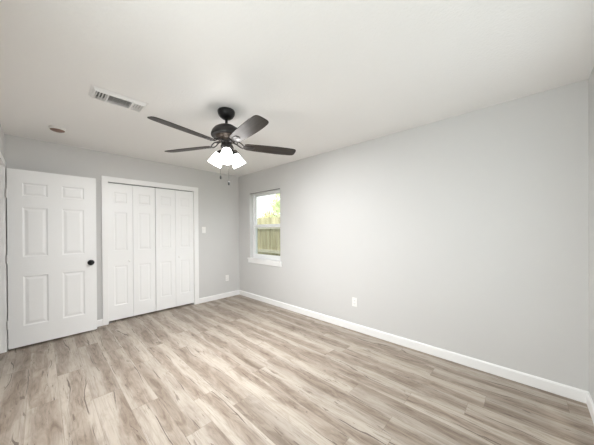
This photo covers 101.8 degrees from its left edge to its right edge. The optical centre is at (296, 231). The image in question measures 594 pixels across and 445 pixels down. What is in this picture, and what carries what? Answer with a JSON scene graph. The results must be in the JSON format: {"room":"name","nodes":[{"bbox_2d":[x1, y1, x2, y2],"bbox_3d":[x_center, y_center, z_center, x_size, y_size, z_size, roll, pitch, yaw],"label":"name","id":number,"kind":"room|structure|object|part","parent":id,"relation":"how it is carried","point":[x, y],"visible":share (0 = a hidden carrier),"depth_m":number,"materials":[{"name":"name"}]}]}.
{"room":"empty bedroom","nodes":[
{"label":"empty bedroom","id":0,"kind":"room"},
{"bbox_2d":[0,124,3,157],"bbox_3d":[-1.625,0.105,1.068,4.806,2.440,0.115,0,0,43],"label":"wall","id":1,"kind":"structure","parent":0,"point":[1,130],"depth_m":2.57,"materials":[{"name":"paint"}]},
{"bbox_2d":[0,152,7,353],"bbox_3d":[-2.968,0.277,2.337,0.902,2.104,0.148,0,0,43],"label":"door frame","id":2,"kind":"structure","parent":1,"relation":"attached to","point":[3,226],"depth_m":2.64,"materials":[{"name":"white paint"}]},
{"bbox_2d":[5,168,96,348],"bbox_3d":[-2.944,0.302,2.945,0.165,2.003,0.769,0,0,43],"label":"door","id":3,"kind":"structure","parent":1,"relation":"in","point":[51,257],"depth_m":2.90,"materials":[{"name":"white paint"}]},
{"bbox_2d":[4,134,239,319],"bbox_3d":[-2.367,0.099,3.885,0.140,2.440,3.244,0,0,43],"label":"wall","id":4,"kind":"structure","parent":0,"point":[218,201],"depth_m":4.07,"materials":[{"name":"paint"}]},
{"bbox_2d":[108,183,155,322],"bbox_3d":[-2.503,0.310,3.688,0.060,2.020,0.610,0,0,43],"label":"door","id":5,"kind":"structure","parent":4,"relation":"in","point":[131,209],"depth_m":3.66,"materials":[{"name":"white paint"}]},
{"bbox_2d":[101,176,198,325],"bbox_3d":[-2.311,0.267,3.931,0.157,2.103,1.376,0,0,43],"label":"door frame","id":6,"kind":"structure","parent":4,"relation":"attached to","point":[105,180],"depth_m":3.52,"materials":[{"name":"white paint"}]},
{"bbox_2d":[97,290,238,326],"bbox_3d":[-2.260,1.273,3.882,0.014,0.091,3.090,0,0,43],"label":"baseboard","id":7,"kind":"structure","parent":4,"relation":"attached to","point":[233,293],"depth_m":4.60,"materials":[{"name":"white paint"}]},
{"bbox_2d":[154,187,193,310],"bbox_3d":[-2.082,0.300,4.133,0.060,2.032,0.622,0,0,43],"label":"door","id":8,"kind":"structure","parent":4,"relation":"in","point":[173,208],"depth_m":4.12,"materials":[{"name":"white paint"}]},
{"bbox_2d":[0,0,593,176],"bbox_3d":[-1.255,-1.181,2.018,5.566,0.120,4.694,0,0,43],"label":"ceiling","id":9,"kind":"structure","parent":0,"point":[325,75],"depth_m":1.64,"materials":[{"name":"white paint"}]},
{"bbox_2d":[49,125,65,132],"bbox_3d":[-2.577,-1.094,2.598,0.132,0.041,0.132,0,0,43],"label":"smoke detector","id":10,"kind":"object","parent":9,"relation":"attached to","point":[54,128],"visible":1,"depth_m":2.57,"materials":[{"name":"white plastic"}]},
{"bbox_2d":[88,84,148,111],"bbox_3d":[-1.506,-1.101,2.047,0.205,0.036,0.385,0,0,43],"label":"ceiling vent","id":11,"kind":"object","parent":9,"relation":"in","point":[96,92],"visible":1,"depth_m":2.02,"materials":[{"name":"metal"}]},
{"bbox_2d":[147,107,295,184],"bbox_3d":[-0.655,-0.777,2.222,1.293,0.696,1.296,0,0,43],"label":"ceiling fan","id":12,"kind":"object","parent":9,"relation":"hanging from","point":[227,134],"visible":1,"depth_m":2.19,"materials":[{"name":"black metal"}]},
{"bbox_3d":[-0.894,-0.805,1.910,0.134,0.006,0.514,14,8,33],"label":"blade","id":13,"kind":"part","parent":12,"relation":"part of","materials":[{"name":"brown wood"}]},
{"bbox_3d":[-1.065,-0.806,2.376,0.514,0.006,0.134,0,12,16],"label":"blade","id":14,"kind":"part","parent":12,"relation":"part of","materials":[{"name":"black wood"}]},
{"bbox_3d":[-0.756,-0.686,2.289,0.130,0.118,0.130,34,9,14],"label":"lamp shade","id":15,"kind":"part","parent":12,"relation":"part of","materials":[{"name":"white glass"}]},
{"bbox_3d":[-0.629,-0.686,2.163,0.130,0.118,0.130,0,-33,-17],"label":"lamp shade","id":16,"kind":"part","parent":12,"relation":"part of","materials":[{"name":"white glass"}]},
{"bbox_3d":[-0.582,-0.687,2.329,0.130,0.118,0.130,0,33,48],"label":"lamp shade","id":17,"kind":"part","parent":12,"relation":"part of","materials":[{"name":"white glass"}]},
{"bbox_3d":[-0.398,-0.808,1.928,0.134,0.006,0.514,15,-9,-37],"label":"blade","id":18,"kind":"part","parent":12,"relation":"part of","materials":[{"name":"brown wood"}]},
{"bbox_3d":[-0.263,-0.811,2.406,0.514,0.006,0.134,0,-12,-20],"label":"blade","id":19,"kind":"part","parent":12,"relation":"part of","materials":[{"name":"black wood"}]},
{"bbox_2d":[0,294,593,444],"bbox_3d":[-1.238,1.369,2.027,5.566,0.100,4.694,0,0,43],"label":"floor","id":20,"kind":"structure","parent":0,"point":[239,369],"depth_m":1.99,"materials":[{"name":"beige laminate"}]},
{"bbox_2d":[239,79,588,391],"bbox_3d":[0.542,0.082,3.465,4.946,2.440,0.140,0,0,43],"label":"wall","id":21,"kind":"structure","parent":0,"point":[467,234],"depth_m":2.40,"materials":[{"name":"paint"}]},
{"bbox_2d":[247,188,281,266],"bbox_3d":[-0.574,-0.064,4.501,0.965,1.352,0.176,0,0,43],"label":"window","id":22,"kind":"structure","parent":21,"relation":"in","point":[272,260],"depth_m":4.61,"materials":[{"name":"white plastic"}]},
{"bbox_3d":[-0.506,0.182,4.553,0.840,0.635,0.010,0,0,43],"label":"screen frame","id":23,"kind":"part","parent":22,"relation":"part of","materials":[{"name":"white plastic"}]},
{"bbox_3d":[-0.595,0.565,4.477,0.965,0.095,0.104,0,0,43],"label":"sill","id":24,"kind":"part","parent":22,"relation":"part of","materials":[{"name":"white paint"}]},
{"bbox_3d":[-0.537,-0.111,4.530,0.878,1.259,0.060,0,0,43],"label":"frame","id":25,"kind":"part","parent":22,"relation":"part of","materials":[{"name":"white plastic"}]},
{"bbox_3d":[-0.544,0.181,4.521,0.820,0.613,0.025,0,0,43],"label":"sash","id":26,"kind":"part","parent":22,"relation":"part of","materials":[{"name":"white plastic"}]},
{"bbox_3d":[-0.529,-0.395,4.539,0.820,0.629,0.023,0,0,43],"label":"sash","id":27,"kind":"part","parent":22,"relation":"part of","materials":[{"name":"clear glass"}]},
{"bbox_2d":[352,297,356,306],"bbox_3d":[0.755,0.929,3.170,0.072,0.117,0.008,0,0,43],"label":"wall outlet","id":28,"kind":"object","parent":21,"relation":"attached to","point":[354,300],"visible":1,"depth_m":3.17,"materials":[{"name":"white plastic"}]},
{"bbox_2d":[239,290,587,403],"bbox_3d":[0.497,1.257,3.414,4.666,0.091,0.014,0,0,43],"label":"baseboard","id":29,"kind":"structure","parent":21,"relation":"attached to","point":[560,389],"depth_m":2.42,"materials":[{"name":"white paint"}]},
{"bbox_2d":[588,67,593,402],"bbox_3d":[1.176,0.089,0.636,0.140,2.440,3.104,0,0,43],"label":"wall","id":30,"kind":"structure","parent":0,"point":[591,77],"depth_m":1.74,"materials":[{"name":"paint"}]},
{"bbox_2d":[586,392,593,423],"bbox_3d":[1.123,1.263,0.689,0.014,0.091,3.090,0,0,43],"label":"baseboard","id":31,"kind":"structure","parent":30,"relation":"attached to","point":[590,404],"depth_m":1.72,"materials":[{"name":"white paint"}]},
{"label":"outside","id":32,"kind":"structure","parent":0,"visible":0},
{"bbox_3d":[3.413,1.403,16.720,34.000,0.100,23.019,0,0,43],"label":"ground","id":33,"kind":"structure","parent":32,"visible":0},
{"bbox_2d":[257,217,279,255],"bbox_3d":[-1.145,0.447,8.708,7.623,1.932,0.154,0,0,43],"label":"wooden fence","id":34,"kind":"object","parent":33,"relation":"on","point":[268,238],"visible":0.06,"depth_m":8.63,"materials":[{"name":"brown wood"}]},
{"bbox_3d":[-1.080,-0.138,8.689,7.500,0.110,0.038,0,0,43],"label":"rail","id":35,"kind":"part","parent":34,"relation":"part of","materials":[{"name":"brown wood"}]},
{"bbox_3d":[-1.075,0.712,8.692,7.500,0.110,0.038,0,0,43],"label":"rail","id":36,"kind":"part","parent":34,"relation":"part of","materials":[{"name":"brown wood"}]},
{"bbox_2d":[258,206,279,217],"bbox_3d":[-1.536,-0.089,15.259,2.336,2.974,2.400,0,0,-2],"label":"tree","id":37,"kind":"object","parent":33,"relation":"on","point":[265,212],"visible":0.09,"depth_m":14.93,"materials":[{"name":"green plant"}]},
{"bbox_2d":[265,194,279,217],"bbox_3d":[-0.376,-0.652,13.217,3.042,4.098,3.021,-1,0,-36],"label":"tree","id":38,"kind":"object","parent":33,"relation":"on","point":[276,207],"visible":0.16,"depth_m":13.00,"materials":[{"name":"green plant"}]}
]}

